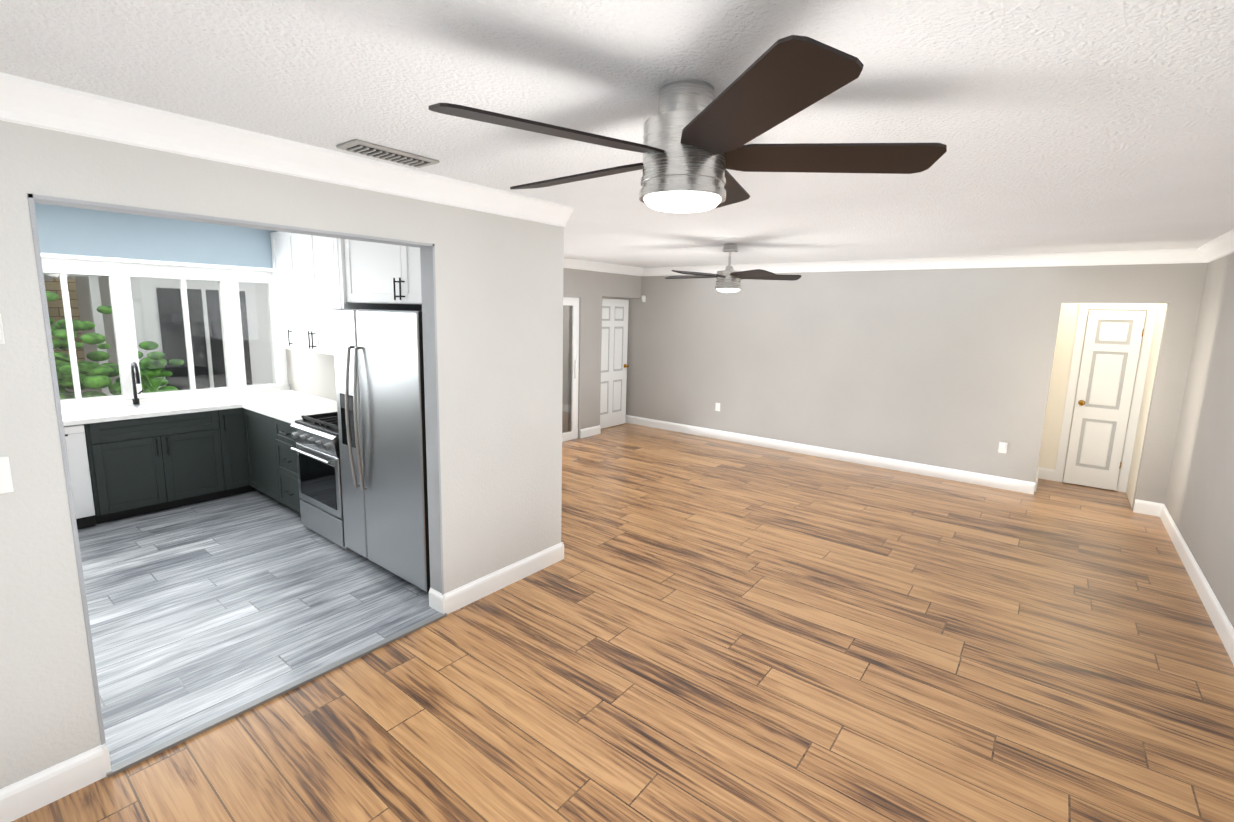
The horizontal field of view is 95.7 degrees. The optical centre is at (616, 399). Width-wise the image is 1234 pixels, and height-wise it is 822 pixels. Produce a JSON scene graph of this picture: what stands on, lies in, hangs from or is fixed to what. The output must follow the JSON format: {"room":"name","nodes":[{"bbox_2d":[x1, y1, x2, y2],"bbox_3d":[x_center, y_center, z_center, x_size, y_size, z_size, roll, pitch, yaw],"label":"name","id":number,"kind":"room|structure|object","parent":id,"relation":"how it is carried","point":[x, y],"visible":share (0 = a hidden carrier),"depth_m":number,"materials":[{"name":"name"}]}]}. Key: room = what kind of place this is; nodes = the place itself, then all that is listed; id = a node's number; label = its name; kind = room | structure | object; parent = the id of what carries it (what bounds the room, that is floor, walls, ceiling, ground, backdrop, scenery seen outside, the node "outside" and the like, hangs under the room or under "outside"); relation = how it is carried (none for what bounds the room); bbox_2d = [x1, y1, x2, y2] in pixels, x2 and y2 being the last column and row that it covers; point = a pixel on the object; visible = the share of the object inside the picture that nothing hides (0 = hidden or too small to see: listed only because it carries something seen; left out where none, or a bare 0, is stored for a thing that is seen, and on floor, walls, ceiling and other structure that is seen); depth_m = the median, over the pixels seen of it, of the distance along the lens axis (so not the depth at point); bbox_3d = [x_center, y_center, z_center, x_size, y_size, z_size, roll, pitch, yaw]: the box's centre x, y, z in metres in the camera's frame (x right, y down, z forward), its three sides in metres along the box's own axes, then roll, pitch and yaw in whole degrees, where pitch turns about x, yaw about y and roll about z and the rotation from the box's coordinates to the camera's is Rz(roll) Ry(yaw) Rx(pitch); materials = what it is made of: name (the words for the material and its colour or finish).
{"room":"living room","nodes":[
{"label":"living room","id":0,"kind":"room"},
{"bbox_2d":[34,203,276,268],"bbox_3d":[-4.081,-1.284,4.322,0.130,0.350,3.140,8,11,38],"label":"wall","id":1,"kind":"structure","parent":0,"point":[68,231],"depth_m":4.55,"materials":[{"name":"blue paint"}]},
{"bbox_2d":[41,257,272,274],"bbox_3d":[-4.575,-1.341,4.709,0.130,0.380,3.140,8,11,38],"label":"wall","id":2,"kind":"structure","parent":0,"point":[144,265],"depth_m":5.06,"materials":[{"name":"white paint"}]},
{"bbox_2d":[41,254,272,271],"bbox_3d":[-4.331,-1.177,4.537,0.500,0.060,3.140,8,11,38],"label":"ceiling","id":3,"kind":"structure","parent":0,"point":[144,262],"depth_m":4.88,"materials":[{"name":"white paint"}]},
{"bbox_2d":[103,257,125,258],"bbox_3d":[-3.986,-1.119,4.439,0.150,0.006,0.150,8,11,38],"label":"recessed light","id":4,"kind":"object","parent":3,"relation":"attached to","point":[113,258],"visible":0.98,"depth_m":4.41,"materials":[{"name":"white"}]},
{"bbox_2d":[78,491,439,766],"bbox_3d":[-3.076,1.161,3.860,3.830,0.012,3.140,8,11,38],"label":"floor","id":5,"kind":"structure","parent":0,"point":[200,613],"depth_m":3.35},
{"bbox_2d":[64,424,95,529],"bbox_3d":[-4.602,0.609,4.387,0.647,0.842,0.600,8,11,38],"label":"dishwasher","id":6,"kind":"object","parent":5,"relation":"on","point":[77,453],"visible":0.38,"depth_m":4.38,"materials":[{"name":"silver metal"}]},
{"bbox_2d":[81,411,216,523],"bbox_3d":[-4.127,0.522,4.994,0.649,0.848,0.943,8,11,38],"label":"base cabinet","id":7,"kind":"object","parent":5,"relation":"on","point":[150,455],"depth_m":4.72,"materials":[{"name":"black wood"}]},
{"bbox_2d":[61,391,304,425],"bbox_3d":[-4.296,0.116,4.688,0.663,0.040,3.136,8,11,38],"label":"countertop","id":8,"kind":"structure","parent":7,"relation":"on","point":[111,412],"depth_m":4.91,"materials":[{"name":"white stone"}]},
{"bbox_2d":[209,407,251,498],"bbox_3d":[-3.774,0.468,5.385,0.713,0.848,0.343,8,11,38],"label":"base cabinet","id":9,"kind":"object","parent":5,"relation":"on","point":[227,424],"depth_m":5.17,"materials":[{"name":"black wood"}]},
{"bbox_2d":[241,395,336,422],"bbox_3d":[-2.809,0.089,5.083,1.183,0.040,0.673,8,11,38],"label":"countertop","id":10,"kind":"structure","parent":9,"relation":"on","point":[287,410],"depth_m":5.05,"materials":[{"name":"white stone"}]},
{"bbox_2d":[245,411,272,498],"bbox_3d":[-3.025,0.496,5.321,0.715,0.848,0.659,8,11,38],"label":"base cabinet","id":11,"kind":"object","parent":5,"relation":"on","point":[256,426],"depth_m":5.10,"materials":[{"name":"black wood"}]},
{"bbox_2d":[269,419,300,513],"bbox_3d":[-2.570,0.563,4.967,0.559,0.848,0.659,8,11,38],"label":"base cabinet","id":12,"kind":"object","parent":5,"relation":"on","point":[285,470],"depth_m":4.76,"materials":[{"name":"black wood"}]},
{"bbox_2d":[290,412,348,549],"bbox_3d":[-2.092,0.599,4.522,0.713,0.937,0.751,8,11,38],"label":"range","id":13,"kind":"object","parent":5,"relation":"on","point":[315,437],"visible":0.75,"depth_m":4.24,"materials":[{"name":"silver metal"}]},
{"bbox_2d":[332,308,429,592],"bbox_3d":[-1.374,0.284,3.894,1.047,1.787,0.769,8,11,38],"label":"fridge","id":14,"kind":"object","parent":5,"relation":"on","point":[379,366],"visible":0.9,"depth_m":3.58,"materials":[{"name":"silver metal"}]},
{"bbox_2d":[0,120,563,788],"bbox_3d":[-1.915,0.200,2.139,0.130,2.500,4.770,8,11,38],"label":"wall","id":15,"kind":"structure","parent":0,"point":[499,297],"depth_m":2.33,"materials":[{"name":"paint"}]},
{"bbox_2d":[0,314,4,343],"bbox_3d":[-2.041,-0.223,1.771,0.024,0.100,0.130,8,11,38],"label":"thermostat","id":16,"kind":"object","parent":15,"relation":"attached to","point":[2,339],"visible":1,"depth_m":1.82,"materials":[{"name":"white plastic"}]},
{"bbox_2d":[0,456,13,493],"bbox_3d":[-2.061,0.256,1.844,0.013,0.125,0.085,8,11,38],"label":"switch plate","id":17,"kind":"object","parent":15,"relation":"attached to","point":[6,484],"visible":1,"depth_m":1.87,"materials":[{"name":"white plastic"}]},
{"bbox_2d":[27,194,443,744],"bbox_3d":[-1.538,0.237,2.628,0.133,2.032,1.532,8,11,38],"label":"door frame","id":18,"kind":"structure","parent":15,"relation":"attached to","point":[428,292],"depth_m":2.70,"materials":[{"name":"paint"}]},
{"bbox_2d":[106,613,446,777],"bbox_3d":[-1.507,1.371,2.761,0.040,0.014,1.530,8,11,38],"label":"trim","id":19,"kind":"structure","parent":15,"relation":"attached to","point":[173,742],"depth_m":2.57,"materials":[{"name":"grey"}]},
{"bbox_2d":[0,72,587,821],"bbox_3d":[-1.757,0.201,2.157,0.095,2.500,4.735,8,11,38],"label":"baseboard","id":20,"kind":"structure","parent":15,"relation":"attached to","point":[44,106],"depth_m":2.19,"materials":[{"name":"white wood"}]},
{"bbox_2d":[286,349,336,400],"bbox_3d":[-2.083,-0.268,5.083,3.830,2.500,0.300,8,11,38],"label":"wall","id":21,"kind":"structure","parent":0,"point":[311,373],"depth_m":5.72,"materials":[{"name":"grey paint"}]},
{"bbox_2d":[270,231,288,348],"bbox_3d":[-2.994,-1.023,5.305,0.427,1.081,0.318,8,11,38],"label":"upper cabinet","id":22,"kind":"object","parent":21,"relation":"attached to","point":[278,264],"depth_m":5.25,"materials":[{"name":"white wood"}]},
{"bbox_2d":[281,232,333,354],"bbox_3d":[-2.536,-0.956,4.949,0.988,1.081,0.318,8,11,38],"label":"upper cabinet","id":23,"kind":"object","parent":21,"relation":"attached to","point":[308,261],"depth_m":4.87,"materials":[{"name":"white wood"}]},
{"bbox_2d":[329,237,352,308],"bbox_3d":[-2.031,-1.011,4.539,0.419,0.820,0.318,8,11,38],"label":"upper cabinet","id":24,"kind":"object","parent":21,"relation":"attached to","point":[334,243],"depth_m":4.52,"materials":[{"name":"white wood"}]},
{"bbox_2d":[341,239,392,306],"bbox_3d":[-1.396,-0.980,3.857,0.768,0.640,0.598,8,11,38],"label":"upper cabinet","id":25,"kind":"object","parent":21,"relation":"attached to","point":[366,267],"depth_m":3.72,"materials":[{"name":"white wood"}]},
{"bbox_2d":[353,307,421,310],"bbox_3d":[-1.800,-0.978,4.359,0.418,0.820,0.318,8,11,38],"label":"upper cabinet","id":26,"kind":"object","parent":21,"relation":"attached to","point":[374,308],"depth_m":4.19,"materials":[{"name":"white wood"}]},
{"bbox_2d":[393,245,421,306],"bbox_3d":[-1.036,-0.927,3.577,0.398,0.640,0.598,8,11,38],"label":"upper cabinet","id":27,"kind":"object","parent":21,"relation":"attached to","point":[406,259],"depth_m":3.42,"materials":[{"name":"white wood"}]},
{"bbox_2d":[563,268,641,437],"bbox_3d":[-0.685,-0.656,7.761,0.130,2.500,3.220,8,11,38],"label":"wall","id":28,"kind":"structure","parent":0,"point":[590,339],"depth_m":8.05,"materials":[{"name":"grey paint"}]},
{"bbox_2d":[562,297,578,441],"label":"glass door","id":29,"kind":"structure","parent":28,"relation":"in","point":[573,302],"depth_m":7.84,"materials":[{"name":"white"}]},
{"bbox_2d":[584,261,643,437],"bbox_3d":[-1.015,-0.570,7.168,0.095,2.500,4.330,8,11,38],"label":"baseboard","id":30,"kind":"structure","parent":28,"relation":"attached to","point":[592,266],"depth_m":8.27,"materials":[{"name":"white wood"}]},
{"bbox_2d":[600,299,628,428],"bbox_3d":[-0.071,-0.549,8.717,0.108,2.000,0.800,8,11,38],"label":"hall door","id":31,"kind":"structure","parent":28,"relation":"in","point":[614,364],"depth_m":8.78,"materials":[{"name":"white wood"}]},
{"bbox_2d":[0,0,1233,267],"bbox_3d":[-0.328,-1.391,4.120,8.040,0.100,10.160,8,11,38],"label":"ceiling","id":32,"kind":"structure","parent":0,"point":[1064,126],"depth_m":1.76,"materials":[{"name":"white paint"}]},
{"bbox_2d":[336,139,438,167],"bbox_3d":[-1.016,-1.091,2.502,0.170,0.020,0.400,8,11,38],"label":"ceiling vent","id":33,"kind":"object","parent":32,"relation":"in","point":[381,152],"visible":1,"depth_m":2.46,"materials":[{"name":"grey metal"}]},
{"bbox_2d":[429,35,946,212],"bbox_3d":[0.174,-0.780,1.780,1.433,0.353,1.487,8,11,38],"label":"ceiling fan","id":34,"kind":"object","parent":32,"relation":"hanging from","point":[697,136],"visible":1,"depth_m":1.63,"materials":[{"name":"brown wood"}]},
{"bbox_2d":[665,243,800,291],"bbox_3d":[1.068,-1.293,5.522,1.318,0.462,1.363,8,11,38],"label":"ceiling fan","id":35,"kind":"object","parent":32,"relation":"hanging from","point":[728,278],"visible":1,"depth_m":5.42,"materials":[{"name":"brown wood"}]},
{"bbox_2d":[12,423,1233,821],"bbox_3d":[-0.389,1.177,4.525,8.040,0.100,10.160,8,11,38],"label":"floor","id":36,"kind":"structure","parent":0,"point":[696,629],"depth_m":2.83,"materials":[{"name":"laminate"}]},
{"bbox_2d":[602,263,1207,509],"bbox_3d":[2.248,-0.560,7.591,8.040,2.500,0.130,8,11,38],"label":"wall","id":37,"kind":"structure","parent":0,"point":[949,368],"depth_m":6.66,"materials":[{"name":"grey paint"}]},
{"bbox_2d":[715,403,719,410],"bbox_3d":[1.480,0.113,8.206,0.075,0.120,0.011,8,11,38],"label":"outlet","id":38,"kind":"object","parent":37,"relation":"attached to","point":[717,407],"visible":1,"depth_m":8.20,"materials":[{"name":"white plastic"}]},
{"bbox_2d":[640,248,1191,513],"bbox_3d":[2.138,-0.553,7.534,7.640,2.500,0.095,8,11,38],"label":"baseboard","id":39,"kind":"structure","parent":37,"relation":"attached to","point":[1162,256],"depth_m":6.50,"materials":[{"name":"white wood"}]},
{"bbox_2d":[998,442,1007,452],"bbox_3d":[4.197,0.528,6.079,0.075,0.120,0.040,8,11,38],"label":"outlet","id":40,"kind":"object","parent":37,"relation":"attached to","point":[1002,447],"visible":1,"depth_m":6.07,"materials":[{"name":"white plastic"}]},
{"bbox_2d":[1037,304,1061,470],"bbox_3d":[4.722,-0.279,6.179,0.130,2.500,0.680,8,11,38],"label":"wall","id":41,"kind":"structure","parent":0,"point":[1049,386],"depth_m":6.14,"materials":[{"name":"white paint"}]},
{"bbox_2d":[1034,467,1054,491],"bbox_3d":[4.812,0.909,6.272,0.170,0.130,0.680,8,11,38],"label":"baseboard","id":42,"kind":"structure","parent":41,"relation":"attached to","point":[1045,473],"depth_m":6.51,"materials":[{"name":"white wood"}]},
{"bbox_2d":[1038,303,1146,490],"bbox_3d":[5.332,-0.270,6.214,1.047,2.500,0.130,8,11,38],"label":"wall","id":43,"kind":"structure","parent":0,"point":[1066,333],"depth_m":6.37,"materials":[{"name":"white paint"}]},
{"bbox_2d":[1063,310,1145,490],"bbox_3d":[5.309,0.016,6.103,0.461,1.950,0.108,8,11,38],"label":"closet door","id":44,"kind":"structure","parent":43,"relation":"in","point":[1110,354],"depth_m":6.11,"materials":[{"name":"white wood"}]},
{"bbox_2d":[1054,303,1157,492],"bbox_3d":[5.343,-0.032,6.140,0.637,2.055,0.021,8,11,38],"label":"trim","id":45,"kind":"structure","parent":43,"relation":"attached to","point":[1149,325],"depth_m":6.08,"materials":[{"name":"white wood"}]},
{"bbox_2d":[1126,303,1166,507],"bbox_3d":[5.441,-0.173,5.620,0.130,2.500,0.680,8,11,38],"label":"wall","id":46,"kind":"structure","parent":0,"point":[1147,391],"depth_m":5.67,"materials":[{"name":"white paint"}]},
{"bbox_2d":[1164,253,1233,627],"bbox_3d":[2.493,0.390,1.597,0.130,2.500,9.350,8,11,38],"label":"wall","id":47,"kind":"structure","parent":0,"point":[1199,501],"depth_m":4.23,"materials":[{"name":"grey paint"}]},
{"bbox_2d":[1144,229,1233,664],"bbox_3d":[2.395,0.376,1.673,0.120,2.500,9.090,8,11,38],"label":"baseboard","id":48,"kind":"structure","parent":47,"relation":"attached to","point":[1223,245],"depth_m":4.21,"materials":[{"name":"white wood"}]},
{"bbox_3d":[-4.619,0.481,4.996,0.130,0.930,3.140,8,11,38],"label":"wall","id":49,"kind":"structure","parent":0,"visible":0},
{"bbox_2d":[42,261,288,404],"bbox_3d":[-4.578,-0.564,4.819,0.090,1.190,3.140,8,11,38],"label":"window","id":50,"kind":"structure","parent":49,"relation":"in","point":[121,305],"depth_m":5.24,"materials":[{"name":"white"}]},
{"bbox_3d":[-4.827,0.148,5.116,0.420,0.060,3.140,8,11,38],"label":"shelf","id":51,"kind":"object","parent":49,"relation":"attached to","visible":0},
{"bbox_2d":[141,372,165,392],"bbox_3d":[-4.531,-0.100,5.467,0.130,0.334,0.212,8,11,38],"label":"aloe","id":52,"kind":"object","parent":51,"relation":"on","point":[152,385],"depth_m":5.46,"materials":[{"name":"green plant"}]},
{"label":"outside","id":53,"kind":"structure","parent":0,"visible":0},
{"bbox_2d":[65,388,100,392],"bbox_3d":[-11.408,-0.225,11.892,18.550,0.100,28.000,8,11,38],"label":"ground","id":54,"kind":"structure","parent":53,"point":[88,389],"depth_m":11.44,"materials":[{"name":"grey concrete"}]},
{"bbox_2d":[46,291,74,399],"label":"garden plants","id":55,"kind":"object","parent":54,"relation":"on","point":[59,359],"depth_m":8.32,"materials":[{"name":"green plant"}]},
{"bbox_2d":[45,276,84,360],"bbox_3d":[-13.226,-4.019,12.817,0.300,7.020,28.000,8,11,38],"label":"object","id":56,"kind":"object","parent":54,"relation":"on","point":[73,299],"depth_m":13.18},
{"bbox_2d":[43,273,111,395],"bbox_3d":[-15.288,-0.697,5.948,5.400,2.500,14.050,8,11,38],"label":"roof","id":57,"kind":"structure","parent":54,"relation":"on","point":[95,289],"depth_m":9.66,"materials":[{"name":"white"}]},
{"bbox_2d":[72,305,121,397],"label":"garden plants","id":58,"kind":"object","parent":54,"relation":"on","point":[83,376],"depth_m":8.64,"materials":[{"name":"green plant"}]},
{"bbox_2d":[138,341,183,392],"label":"garden plants","id":59,"kind":"object","parent":54,"relation":"on","point":[150,364],"depth_m":9.03,"materials":[{"name":"green plant"}]},
{"bbox_2d":[75,275,272,389],"bbox_3d":[-7.363,-2.365,14.932,5.500,3.370,10.600,8,11,38],"label":"house","id":60,"kind":"structure","parent":54,"relation":"on","point":[257,339],"depth_m":10.72,"materials":[{"name":"white paint"}]}
]}

